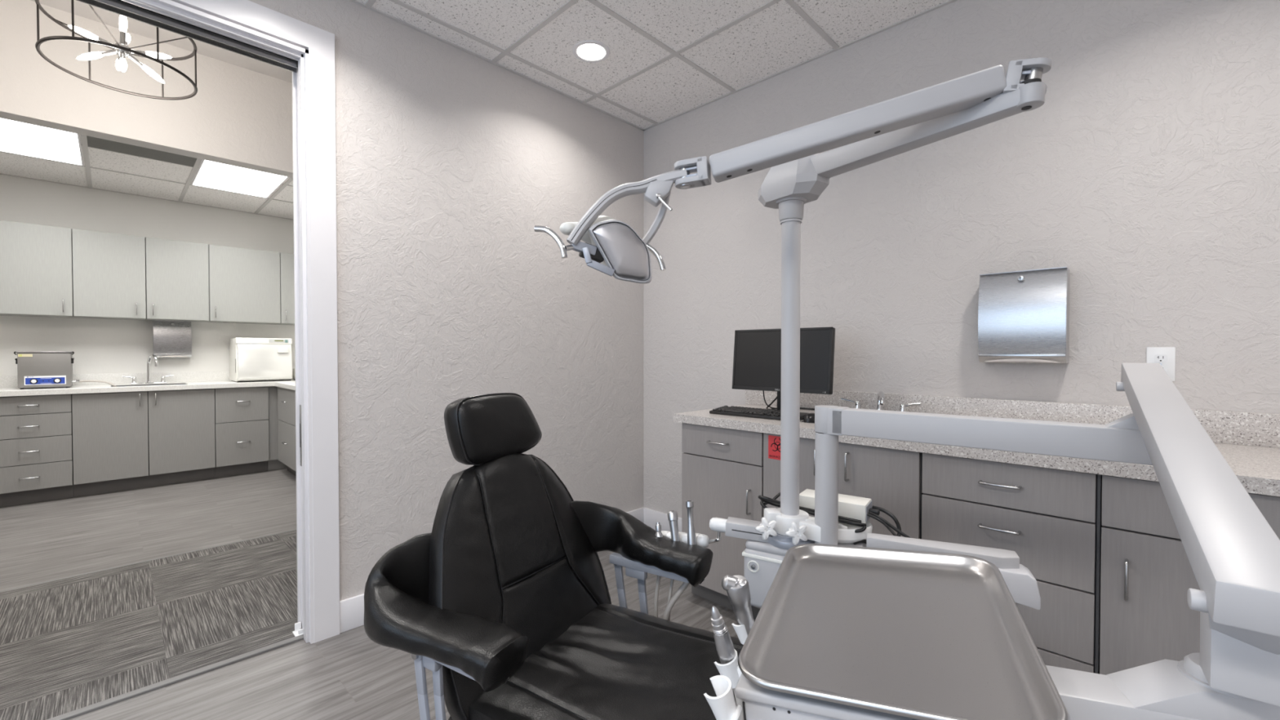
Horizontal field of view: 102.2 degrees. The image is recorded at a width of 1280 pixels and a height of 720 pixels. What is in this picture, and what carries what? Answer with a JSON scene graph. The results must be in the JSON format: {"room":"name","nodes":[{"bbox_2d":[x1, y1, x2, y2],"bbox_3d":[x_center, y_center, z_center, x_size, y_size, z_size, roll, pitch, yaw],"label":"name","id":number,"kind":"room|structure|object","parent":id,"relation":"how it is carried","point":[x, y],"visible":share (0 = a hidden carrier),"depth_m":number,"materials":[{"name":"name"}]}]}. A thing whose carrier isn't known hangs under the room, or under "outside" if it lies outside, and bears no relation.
{"room":"dental clinic","nodes":[
{"label":"dental clinic","id":0,"kind":"room"},
{"bbox_2d":[0,0,293,177],"bbox_3d":[-2.923,-1.592,2.917,0.120,0.695,7.400,1,1,44],"label":"wall header","id":1,"kind":"structure","parent":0,"point":[237,116],"depth_m":2.93,"materials":[{"name":"white paint"}]},
{"bbox_2d":[0,134,293,219],"bbox_3d":[-4.582,-1.561,3.223,2.680,0.026,5.320,1,1,44],"label":"ceiling","id":2,"kind":"structure","parent":0,"point":[10,164],"depth_m":4.47,"materials":[{"name":"tile"}]},
{"bbox_2d":[0,118,84,165],"bbox_3d":[-4.239,-1.548,3.517,1.184,0.006,0.584,1,1,44],"label":"recessed light","id":3,"kind":"object","parent":2,"relation":"in","point":[24,144],"visible":0.58,"depth_m":3.68,"materials":[{"name":"white plastic"}]},
{"bbox_2d":[86,135,196,167],"bbox_3d":[-3.591,-1.551,3.744,0.590,0.007,0.580,1,1,44],"label":"ceiling vent","id":4,"kind":"object","parent":2,"relation":"in","point":[93,142],"visible":0.49,"depth_m":3.84,"materials":[{"name":"grey metal"}]},
{"bbox_2d":[0,128,293,220],"bbox_3d":[-4.582,-1.546,3.223,2.680,0.008,5.320,1,1,44],"label":"grid","id":5,"kind":"object","parent":2,"relation":"attached to","point":[84,140],"depth_m":4.47,"materials":[{"name":"paint"}]},
{"bbox_2d":[191,159,288,198],"bbox_3d":[-3.387,-1.561,4.390,1.184,0.006,0.564,1,1,44],"label":"recessed light","id":6,"kind":"object","parent":2,"relation":"in","point":[223,181],"visible":0.59,"depth_m":4.48,"materials":[{"name":"white plastic"}]},
{"bbox_2d":[0,174,294,375],"bbox_3d":[-5.311,-0.313,4.498,0.120,2.900,6.300,1,1,44],"label":"wall","id":7,"kind":"structure","parent":0,"point":[99,346],"depth_m":4.87,"materials":[{"name":"white paint"}]},
{"bbox_2d":[0,220,75,318],"bbox_3d":[-5.138,-0.749,4.332,0.348,0.753,0.511,1,1,44],"label":"upper cabinet","id":8,"kind":"object","parent":7,"relation":"attached to","point":[36,260],"visible":0.99,"depth_m":4.27,"materials":[{"name":"grey laminate"}]},
{"bbox_2d":[71,228,146,319],"bbox_3d":[-4.800,-0.754,4.678,0.348,0.753,0.452,1,1,44],"label":"upper cabinet","id":9,"kind":"object","parent":7,"relation":"attached to","point":[108,268],"visible":1,"depth_m":4.57,"materials":[{"name":"grey laminate"}]},
{"bbox_2d":[0,371,293,387],"bbox_3d":[-4.069,0.186,4.146,2.159,0.102,3.319,1,1,44],"label":"backsplash","id":10,"kind":"structure","parent":7,"relation":"attached to","point":[6,381],"depth_m":4.93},
{"bbox_2d":[152,320,191,357],"bbox_3d":[-4.592,-0.204,5.069,0.114,0.356,0.276,1,1,44],"label":"dispenser","id":11,"kind":"object","parent":7,"relation":"attached to","point":[171,339],"visible":0.95,"depth_m":5.03,"materials":[{"name":"silver metal"}]},
{"bbox_2d":[145,236,208,322],"bbox_3d":[-4.485,-0.759,5.001,0.348,0.753,0.447,1,1,44],"label":"upper cabinet","id":12,"kind":"object","parent":7,"relation":"attached to","point":[177,272],"visible":0.99,"depth_m":4.89,"materials":[{"name":"grey laminate"}]},
{"bbox_2d":[206,244,280,324],"bbox_3d":[-4.124,-0.764,5.370,0.348,0.753,0.582,1,1,44],"label":"upper cabinet","id":13,"kind":"object","parent":7,"relation":"attached to","point":[244,284],"visible":1,"depth_m":5.26,"materials":[{"name":"grey laminate"}]},
{"bbox_2d":[274,252,294,324],"bbox_3d":[-3.746,-0.770,5.758,0.348,0.753,0.498,1,1,44],"label":"upper cabinet","id":14,"kind":"object","parent":7,"relation":"attached to","point":[286,260],"visible":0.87,"depth_m":5.52,"materials":[{"name":"grey laminate"}]},
{"bbox_2d":[30,0,292,83],"bbox_3d":[-2.347,-1.856,2.351,1.490,0.050,7.400,1,1,44],"label":"ceiling","id":15,"kind":"structure","parent":0,"point":[81,9],"depth_m":2.95,"materials":[{"name":"paint"}]},
{"bbox_2d":[35,0,197,100],"bbox_3d":[-2.331,-1.546,2.322,0.513,0.569,0.513,1,1,44],"label":"chandelier","id":16,"kind":"object","parent":15,"relation":"hanging from","point":[121,49],"visible":0.89,"depth_m":2.30,"materials":[{"name":"brown metal"}]},
{"bbox_2d":[67,25,113,48],"bbox_3d":[-2.388,-1.409,2.252,0.034,0.041,0.147,1,1,44],"label":"bulb","id":17,"kind":"object","parent":16,"relation":"attached to","point":[84,33],"depth_m":2.23,"materials":[{"name":"white glass"}]},
{"bbox_2d":[76,48,116,60],"bbox_3d":[-2.395,-1.351,2.280,0.041,0.085,0.130,1,1,44],"label":"bulb","id":18,"kind":"object","parent":16,"relation":"attached to","point":[91,55],"depth_m":2.27,"materials":[{"name":"white glass"}]},
{"bbox_2d":[115,55,120,71],"bbox_3d":[-2.401,-1.380,2.383,0.147,0.044,0.030,1,1,44],"label":"bulb","id":19,"kind":"object","parent":16,"relation":"attached to","point":[117,65],"depth_m":2.38,"materials":[{"name":"white glass"}]},
{"bbox_2d":[118,51,127,71],"bbox_3d":[-2.293,-1.323,2.288,0.097,0.124,0.027,1,1,44],"label":"bulb","id":20,"kind":"object","parent":16,"relation":"attached to","point":[123,55],"depth_m":2.28,"materials":[{"name":"white glass"}]},
{"bbox_2d":[119,14,127,44],"bbox_3d":[-2.321,-1.488,2.318,0.035,0.148,0.027,1,1,44],"label":"bulb","id":21,"kind":"object","parent":16,"relation":"attached to","point":[122,20],"depth_m":2.31,"materials":[{"name":"white glass"}]},
{"bbox_2d":[125,32,130,44],"bbox_3d":[-2.364,-1.465,2.370,0.101,0.119,0.036,1,1,44],"label":"bulb","id":22,"kind":"object","parent":16,"relation":"attached to","point":[127,36],"depth_m":2.38,"materials":[{"name":"white glass"}]},
{"bbox_2d":[128,54,164,83],"bbox_3d":[-2.287,-1.351,2.389,0.038,0.087,0.130,1,1,44],"label":"bulb","id":23,"kind":"object","parent":16,"relation":"attached to","point":[146,68],"depth_m":2.39,"materials":[{"name":"white glass"}]},
{"bbox_2d":[131,48,172,59],"bbox_3d":[-2.259,-1.409,2.381,0.037,0.038,0.147,1,1,44],"label":"bulb","id":24,"kind":"object","parent":16,"relation":"attached to","point":[153,54],"depth_m":2.38,"materials":[{"name":"white glass"}]},
{"bbox_2d":[0,468,755,719],"bbox_3d":[-1.939,1.220,2.278,8.200,0.100,4.900,1,1,44],"label":"floor","id":25,"kind":"structure","parent":0,"point":[347,675],"depth_m":2.69,"materials":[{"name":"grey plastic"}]},
{"bbox_2d":[0,394,74,506],"bbox_3d":[-5.012,0.708,4.262,0.640,0.866,0.455,1,1,44],"label":"base cabinet","id":26,"kind":"object","parent":25,"relation":"on","point":[36,431],"visible":0.99,"depth_m":4.09,"materials":[{"name":"grey laminate"}]},
{"bbox_2d":[71,388,215,497],"bbox_3d":[-4.535,0.701,4.750,0.640,0.866,0.907,1,1,44],"label":"base cabinet","id":27,"kind":"object","parent":25,"relation":"on","point":[122,441],"visible":0.99,"depth_m":4.52,"materials":[{"name":"grey laminate"}]},
{"bbox_2d":[0,378,295,396],"bbox_3d":[-4.069,0.257,4.147,2.159,0.039,3.319,1,1,44],"label":"countertop","id":28,"kind":"structure","parent":27,"relation":"on","point":[290,384],"depth_m":4.51,"materials":[{"name":"white stone"}]},
{"bbox_2d":[13,351,116,389],"bbox_3d":[-4.890,0.089,4.417,0.294,0.325,0.581,1,1,44],"label":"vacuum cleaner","id":29,"kind":"object","parent":28,"relation":"on","point":[35,369],"visible":0.98,"depth_m":4.25,"materials":[{"name":"metal"}]},
{"bbox_2d":[122,354,173,384],"bbox_3d":[-4.637,0.085,4.873,0.148,0.284,0.352,1,1,44],"label":"faucet","id":30,"kind":"object","parent":28,"relation":"on","point":[134,381],"visible":1,"depth_m":4.90,"materials":[{"name":"silver metal"}]},
{"bbox_2d":[110,382,187,386],"bbox_3d":[-4.515,0.312,4.758,0.330,0.162,0.510,1,1,44],"label":"sink basin","id":31,"kind":"object","parent":28,"relation":"in","point":[182,383],"visible":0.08,"depth_m":4.86,"materials":[{"name":"silver metal"}]},
{"bbox_2d":[229,337,292,382],"bbox_3d":[-3.967,-0.004,5.405,0.465,0.445,0.472,1,1,44],"label":"steriliser","id":32,"kind":"object","parent":28,"relation":"on","point":[251,359],"visible":1,"depth_m":5.25,"materials":[{"name":"white plastic"}]},
{"bbox_2d":[292,368,295,380],"bbox_3d":[-3.588,0.154,5.583,0.201,0.125,0.250,1,1,44],"label":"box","id":33,"kind":"object","parent":28,"relation":"on","point":[293,369],"visible":0.17,"depth_m":5.53,"materials":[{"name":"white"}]},
{"bbox_2d":[46,634,303,719],"bbox_3d":[-2.849,1.189,0.717,0.033,0.009,4.096,1,1,44],"label":"strip","id":34,"kind":"object","parent":25,"relation":"on","point":[103,704],"visible":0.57,"depth_m":1.88,"materials":[{"name":"grey plastic"}]},
{"bbox_2d":[214,386,269,478],"bbox_3d":[-4.072,0.693,5.226,0.640,0.866,0.417,1,1,44],"label":"base cabinet","id":35,"kind":"object","parent":25,"relation":"on","point":[241,414],"visible":0.97,"depth_m":5.02,"materials":[{"name":"grey laminate"}]},
{"bbox_2d":[267,386,287,471],"bbox_3d":[-3.703,0.687,5.632,0.580,0.866,0.673,1,1,44],"label":"cabinet filler","id":36,"kind":"object","parent":25,"relation":"on","point":[273,464],"visible":0.11,"depth_m":5.22,"materials":[{"name":"grey laminate"}]},
{"bbox_2d":[277,386,296,475],"bbox_3d":[-3.191,0.695,5.148,0.748,0.866,0.630,1,1,44],"label":"base cabinet","id":37,"kind":"object","parent":25,"relation":"on","point":[286,397],"visible":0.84,"depth_m":4.92,"materials":[{"name":"grey laminate"}]},
{"bbox_2d":[364,392,743,719],"bbox_3d":[0.107,0.642,1.155,1.350,1.089,0.770,1,1,31],"label":"dental chair","id":38,"kind":"object","parent":25,"relation":"on","point":[506,601],"visible":0.89,"depth_m":1.29,"materials":[{"name":"black leather"}]},
{"bbox_2d":[681,422,764,619],"bbox_3d":[0.570,0.733,2.573,0.445,0.866,0.658,1,1,44],"label":"base cabinet","id":39,"kind":"object","parent":25,"relation":"on","point":[722,468],"visible":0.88,"depth_m":2.35,"materials":[{"name":"grey laminate"}]},
{"bbox_2d":[673,404,1279,496],"bbox_3d":[1.328,0.291,1.831,2.617,0.039,0.654,1,1,44],"label":"countertop","id":40,"kind":"structure","parent":39,"relation":"on","point":[1257,468],"depth_m":1.55,"materials":[{"name":"beige stone"}]},
{"bbox_2d":[709,405,808,420],"bbox_3d":[0.548,0.248,2.418,0.445,0.034,0.140,1,1,42],"label":"keyboard","id":41,"kind":"object","parent":40,"relation":"on","point":[771,414],"visible":0.85,"depth_m":2.41,"materials":[{"name":"black plastic"}]},
{"bbox_2d":[732,326,835,413],"bbox_3d":[0.674,0.057,2.447,0.502,0.410,0.173,1,1,44],"label":"computer monitor","id":42,"kind":"object","parent":40,"relation":"on","point":[757,361],"visible":0.83,"depth_m":2.44,"materials":[{"name":"black plastic"}]},
{"bbox_2d":[763,391,812,409],"bbox_3d":[0.743,0.162,2.637,0.294,0.197,0.071,0,1,-25],"label":"cable","id":43,"kind":"object","parent":40,"relation":"on","point":[763,391],"visible":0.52,"depth_m":2.60,"materials":[{"name":"black rubber"}]},
{"bbox_2d":[766,395,814,409],"bbox_3d":[0.846,0.193,2.523,0.458,0.138,0.294,1,1,44],"label":"cable","id":44,"kind":"object","parent":40,"relation":"on","point":[775,398],"visible":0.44,"depth_m":2.61,"materials":[{"name":"black rubber"}]},
{"bbox_2d":[803,413,814,422],"bbox_3d":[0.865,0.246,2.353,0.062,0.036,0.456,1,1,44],"label":"computer mouse","id":45,"kind":"object","parent":40,"relation":"on","point":[810,417],"visible":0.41,"depth_m":2.19,"materials":[{"name":"black plastic"}]},
{"bbox_2d":[840,391,921,411],"bbox_3d":[1.063,0.202,2.332,0.352,0.126,0.156,1,1,44],"label":"faucet","id":46,"kind":"object","parent":40,"relation":"on","point":[881,397],"visible":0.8,"depth_m":2.30,"materials":[{"name":"silver metal"}]},
{"bbox_2d":[763,432,923,538],"bbox_3d":[0.950,0.738,2.203,0.609,0.866,0.658,1,1,44],"label":"base cabinet","id":47,"kind":"object","parent":25,"relation":"on","point":[891,478],"visible":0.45,"depth_m":1.88,"materials":[{"name":"grey laminate"}]},
{"bbox_2d":[768,435,780,460],"bbox_3d":[0.573,0.366,2.147,0.087,0.098,0.001,1,1,44],"label":"sticker","id":48,"kind":"object","parent":47,"relation":"attached to","point":[774,442],"visible":0.68,"depth_m":2.16,"materials":[{"name":"red paper"}]},
{"bbox_2d":[742,507,1040,609],"bbox_3d":[0.628,0.802,1.370,0.674,0.763,0.324,1,1,31],"label":"unit","id":49,"kind":"object","parent":25,"relation":"on","point":[762,560],"visible":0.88,"depth_m":1.37,"materials":[{"name":"white plastic"}]},
{"bbox_2d":[661,516,772,547],"bbox_3d":[0.215,0.521,1.531,0.379,0.120,0.074,0,1,27],"label":"assistant arm","id":50,"kind":"object","parent":49,"relation":"attached to","point":[736,527],"visible":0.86,"depth_m":1.49},
{"bbox_2d":[653,522,662,617],"bbox_3d":[0.065,0.719,1.566,0.037,0.432,0.086,0,1,-25],"label":"suction tip","id":51,"kind":"object","parent":50,"relation":"attached to","point":[658,526],"visible":0.51,"depth_m":1.58,"materials":[{"name":"silver metal"}]},
{"bbox_2d":[666,511,679,621],"bbox_3d":[0.103,0.698,1.552,0.042,0.474,0.091,0,1,-17],"label":"saliva ejector","id":52,"kind":"object","parent":50,"relation":"attached to","point":[673,518],"visible":0.48,"depth_m":1.56,"materials":[{"name":"silver metal"}]},
{"bbox_2d":[662,500,696,620],"bbox_3d":[0.121,0.681,1.540,0.075,0.511,0.098,1,1,44],"label":"suction handpiece","id":53,"kind":"object","parent":50,"relation":"hanging from","point":[691,540],"visible":0.46,"depth_m":1.54,"materials":[{"name":"silver metal"}]},
{"bbox_2d":[533,57,1052,515],"bbox_3d":[0.315,-0.042,1.300,1.023,1.054,0.509,0,1,12],"label":"lamp","id":54,"kind":"object","parent":49,"relation":"on","point":[798,175],"visible":1,"depth_m":1.16,"materials":[{"name":"grey metal"}]},
{"bbox_2d":[760,500,861,522],"bbox_3d":[0.492,0.438,1.502,0.277,0.042,0.066,0,1,15],"label":"power cable","id":55,"kind":"object","parent":49,"relation":"on","point":[762,504],"visible":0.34,"depth_m":1.46,"materials":[{"name":"black rubber"}]},
{"bbox_2d":[758,495,866,526],"bbox_3d":[0.490,0.428,1.484,0.293,0.062,0.064,0,1,20],"label":"power cable","id":56,"kind":"object","parent":49,"relation":"on","point":[771,501],"visible":0.59,"depth_m":1.50,"materials":[{"name":"black rubber"}]},
{"bbox_2d":[763,492,866,533],"bbox_3d":[0.502,0.440,1.482,0.271,0.074,0.135,1,1,44],"label":"power cable","id":57,"kind":"object","parent":49,"relation":"on","point":[864,528],"visible":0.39,"depth_m":1.41,"materials":[{"name":"black rubber"}]},
{"bbox_2d":[805,515,872,543],"bbox_3d":[0.547,0.470,1.470,0.223,0.073,0.120,0,1,0],"label":"shelf","id":58,"kind":"object","parent":49,"relation":"attached to","point":[846,534],"depth_m":1.41,"materials":[{"name":"white plastic"}]},
{"bbox_2d":[799,488,879,523],"bbox_3d":[0.585,0.429,1.517,0.218,0.052,0.085,1,1,35],"label":"supplies","id":59,"kind":"object","parent":49,"relation":"on","point":[858,508],"visible":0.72,"depth_m":1.47,"materials":[{"name":"white plastic"}]},
{"bbox_2d":[866,513,897,536],"bbox_3d":[0.672,0.462,1.379,0.034,0.063,0.161,0,1,-16],"label":"power cable","id":60,"kind":"object","parent":59,"relation":"attached to","point":[885,524],"visible":0.61,"depth_m":1.42,"materials":[{"name":"black rubber"}]},
{"bbox_2d":[871,505,901,536],"bbox_3d":[0.692,0.469,1.460,0.080,0.091,0.052,1,1,44],"label":"power cable","id":61,"kind":"object","parent":59,"relation":"attached to","point":[895,520],"visible":0.53,"depth_m":1.46,"materials":[{"name":"black rubber"}]},
{"bbox_2d":[867,511,911,537],"bbox_3d":[0.697,0.461,1.381,0.030,0.071,0.182,-1,1,-31],"label":"power cable","id":62,"kind":"object","parent":59,"relation":"attached to","point":[888,523],"visible":0.66,"depth_m":1.41,"materials":[{"name":"black rubber"}]},
{"bbox_2d":[703,362,1279,719],"bbox_3d":[0.511,0.300,0.837,0.676,0.582,0.968,1,1,33],"label":"delivery unit arm","id":63,"kind":"object","parent":49,"relation":"on","point":[1233,552],"visible":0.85,"depth_m":0.56,"materials":[{"name":"grey paint"}]},
{"bbox_2d":[711,605,743,719],"bbox_3d":[0.126,0.456,0.665,0.069,0.287,0.036,0,1,8],"label":"dental handpiece","id":64,"kind":"object","parent":63,"relation":"attached to","point":[723,642],"visible":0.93,"depth_m":0.65,"materials":[{"name":"silver metal"}]},
{"bbox_2d":[721,574,754,635],"bbox_3d":[0.173,0.486,0.804,0.085,0.303,0.061,0,1,-30],"label":"syringe","id":65,"kind":"object","parent":63,"relation":"attached to","point":[737,587],"visible":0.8,"depth_m":0.80,"materials":[{"name":"silver metal"}]},
{"bbox_2d":[737,543,1070,719],"bbox_3d":[0.326,0.336,0.689,0.309,0.053,0.416,0,1,26],"label":"tray","id":66,"kind":"object","parent":63,"relation":"on","point":[921,635],"visible":1,"depth_m":0.64,"materials":[{"name":"grey metal"}]},
{"bbox_2d":[998,564,1040,609],"bbox_3d":[0.812,0.512,1.201,0.182,0.076,0.068,0,1,25],"label":"hood","id":67,"kind":"object","parent":49,"relation":"attached to","point":[1022,585],"depth_m":1.15,"materials":[{"name":"plastic"}]},
{"bbox_2d":[921,453,1102,673],"bbox_3d":[1.333,0.744,1.829,0.449,0.866,0.658,1,1,44],"label":"base cabinet","id":68,"kind":"object","parent":25,"relation":"on","point":[1046,516],"visible":0.48,"depth_m":1.54,"materials":[{"name":"grey laminate"}]},
{"bbox_2d":[1094,474,1279,675],"bbox_3d":[1.660,0.749,1.510,0.462,0.866,0.658,1,1,44],"label":"base cabinet","id":69,"kind":"object","parent":25,"relation":"on","point":[1144,572],"visible":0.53,"depth_m":1.39,"materials":[{"name":"grey laminate"}]},
{"bbox_2d":[170,0,643,600],"bbox_3d":[-1.628,-0.275,1.952,0.130,2.900,4.600,1,1,44],"label":"wall","id":70,"kind":"structure","parent":0,"point":[449,159],"depth_m":2.57,"materials":[{"name":"grey paint"}]},
{"bbox_2d":[121,0,314,644],"bbox_3d":[-1.873,-0.039,1.702,0.163,2.435,1.335,1,1,44],"label":"door frame","id":71,"kind":"structure","parent":70,"relation":"in","point":[300,91],"depth_m":2.12,"materials":[{"name":"white paint"}]},
{"bbox_2d":[75,0,297,72],"bbox_3d":[-1.887,-1.223,1.700,0.050,0.034,1.297,1,1,44],"label":"door track","id":72,"kind":"object","parent":71,"relation":"attached to","point":[121,7],"visible":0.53,"depth_m":1.92,"materials":[{"name":"black metal"}]},
{"bbox_2d":[299,404,302,466],"bbox_3d":[-1.445,0.321,2.198,0.024,0.260,0.005,1,1,44],"label":"strike plate","id":73,"kind":"object","parent":71,"relation":"attached to","point":[300,434],"visible":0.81,"depth_m":2.19,"materials":[{"name":"grey metal"}]},
{"bbox_2d":[171,0,339,643],"bbox_3d":[-1.821,-0.090,1.649,0.020,2.540,1.522,1,1,44],"label":"trim","id":74,"kind":"structure","parent":70,"relation":"attached to","point":[320,43],"depth_m":2.15,"materials":[{"name":"white paint"}]},
{"bbox_2d":[339,506,644,633],"bbox_3d":[-0.630,1.094,2.890,0.016,0.135,1.892,1,1,44],"label":"baseboard","id":75,"kind":"structure","parent":70,"relation":"attached to","point":[351,609],"depth_m":2.25,"materials":[{"name":"white paint"}]},
{"bbox_2d":[348,0,957,130],"bbox_3d":[-0.347,-1.530,0.683,3.450,0.008,4.600,1,1,44],"label":"ceiling grid","id":76,"kind":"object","parent":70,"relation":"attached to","point":[369,3],"depth_m":2.53,"materials":[{"name":"paint"}]},
{"bbox_2d":[357,0,948,128],"bbox_3d":[-0.287,-1.546,0.730,3.730,0.026,4.750,1,1,44],"label":"ceiling","id":77,"kind":"structure","parent":0,"point":[776,38],"depth_m":2.48,"materials":[{"name":"tile"}]},
{"bbox_2d":[572,40,609,62],"bbox_3d":[-0.246,-1.559,2.611,0.190,0.008,0.190,1,1,44],"label":"recessed light","id":78,"kind":"object","parent":77,"relation":"in","point":[588,51],"visible":1,"depth_m":2.60,"materials":[{"name":"white paint"}]},
{"bbox_2d":[643,0,1279,517],"bbox_3d":[1.319,-0.282,2.395,3.730,2.900,0.150,1,1,44],"label":"wall","id":79,"kind":"structure","parent":0,"point":[1148,168],"depth_m":2.10,"materials":[{"name":"grey paint"}]},
{"bbox_2d":[644,506,681,532],"bbox_3d":[0.328,1.088,3.267,0.859,0.135,0.016,1,1,44],"label":"baseboard","id":80,"kind":"structure","parent":79,"relation":"attached to","point":[651,517],"depth_m":3.46,"materials":[{"name":"white paint"}]},
{"bbox_2d":[745,389,1279,448],"bbox_3d":[1.549,0.215,2.057,2.617,0.106,0.021,1,1,44],"label":"backsplash","id":81,"kind":"structure","parent":79,"relation":"attached to","point":[1236,428],"depth_m":2.02,"materials":[{"name":"beige stone"}]},
{"bbox_2d":[977,266,1070,363],"bbox_3d":[1.504,-0.167,2.030,0.276,0.356,0.114,1,1,44],"label":"dispenser","id":82,"kind":"object","parent":79,"relation":"attached to","point":[1024,316],"visible":1,"depth_m":1.99,"materials":[{"name":"silver metal"}]},
{"bbox_2d":[986,358,1057,362],"bbox_3d":[1.479,0.001,2.007,0.236,0.014,0.001,1,1,44],"label":"paper towel","id":83,"kind":"object","parent":82,"relation":"hanging from","point":[1009,359],"depth_m":2.01,"materials":[{"name":"white paper"}]},
{"bbox_2d":[1146,346,1175,381],"bbox_3d":[1.818,0.014,1.802,0.072,0.118,0.009,1,1,44],"label":"wall outlet","id":84,"kind":"object","parent":79,"relation":"attached to","point":[1165,356],"visible":0.58,"depth_m":1.79,"materials":[{"name":"white plastic"}]},
{"bbox_2d":[1154,354,1167,362],"bbox_3d":[1.816,-0.006,1.799,0.033,0.027,0.002,1,1,44],"label":"socket","id":85,"kind":"object","parent":84,"relation":"attached to","point":[1157,357],"depth_m":1.80,"materials":[{"name":"white plastic"}]},
{"bbox_2d":[1161,365,1167,372],"bbox_3d":[1.816,0.034,1.800,0.033,0.027,0.002,1,1,44],"label":"socket","id":86,"kind":"object","parent":84,"relation":"attached to","point":[1165,367],"depth_m":1.79,"materials":[{"name":"white plastic"}]},
{"bbox_3d":[-3.414,1.203,3.437,4.470,0.100,7.600,1,1,44],"label":"floor","id":87,"kind":"structure","parent":0,"visible":0},
{"bbox_2d":[0,528,296,591],"bbox_3d":[-3.533,1.166,2.240,0.020,0.009,5.320,1,1,44],"label":"strip","id":88,"kind":"object","parent":87,"relation":"on","point":[295,529],"visible":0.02,"depth_m":2.93,"materials":[{"name":"grey plastic"}]},
{"bbox_2d":[0,529,297,719],"bbox_3d":[-2.306,1.165,2.391,1.535,0.007,7.250,1,1,44],"label":"carpet","id":89,"kind":"object","parent":87,"relation":"on","point":[67,645],"visible":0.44,"depth_m":2.29,"materials":[{"name":"carpet"}]},
{"bbox_2d":[292,622,303,636],"bbox_3d":[-1.455,1.149,2.197,0.055,0.045,0.031,1,1,44],"label":"floor guide","id":90,"kind":"object","parent":89,"relation":"on","point":[298,631],"visible":0.94,"depth_m":2.20,"materials":[{"name":"white plastic"}]},
{"bbox_3d":[0.663,0.511,1.430,0.048,0.036,0.047,1,1,44],"label":"connector","id":91,"kind":"object","parent":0,"visible":0},
{"bbox_2d":[853,539,866,544],"bbox_3d":[0.614,0.505,1.430,0.050,0.018,0.010,0,1,0],"label":"power cable","id":92,"kind":"object","parent":91,"relation":"attached to","point":[863,540],"visible":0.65,"depth_m":1.43,"materials":[{"name":"black rubber"}]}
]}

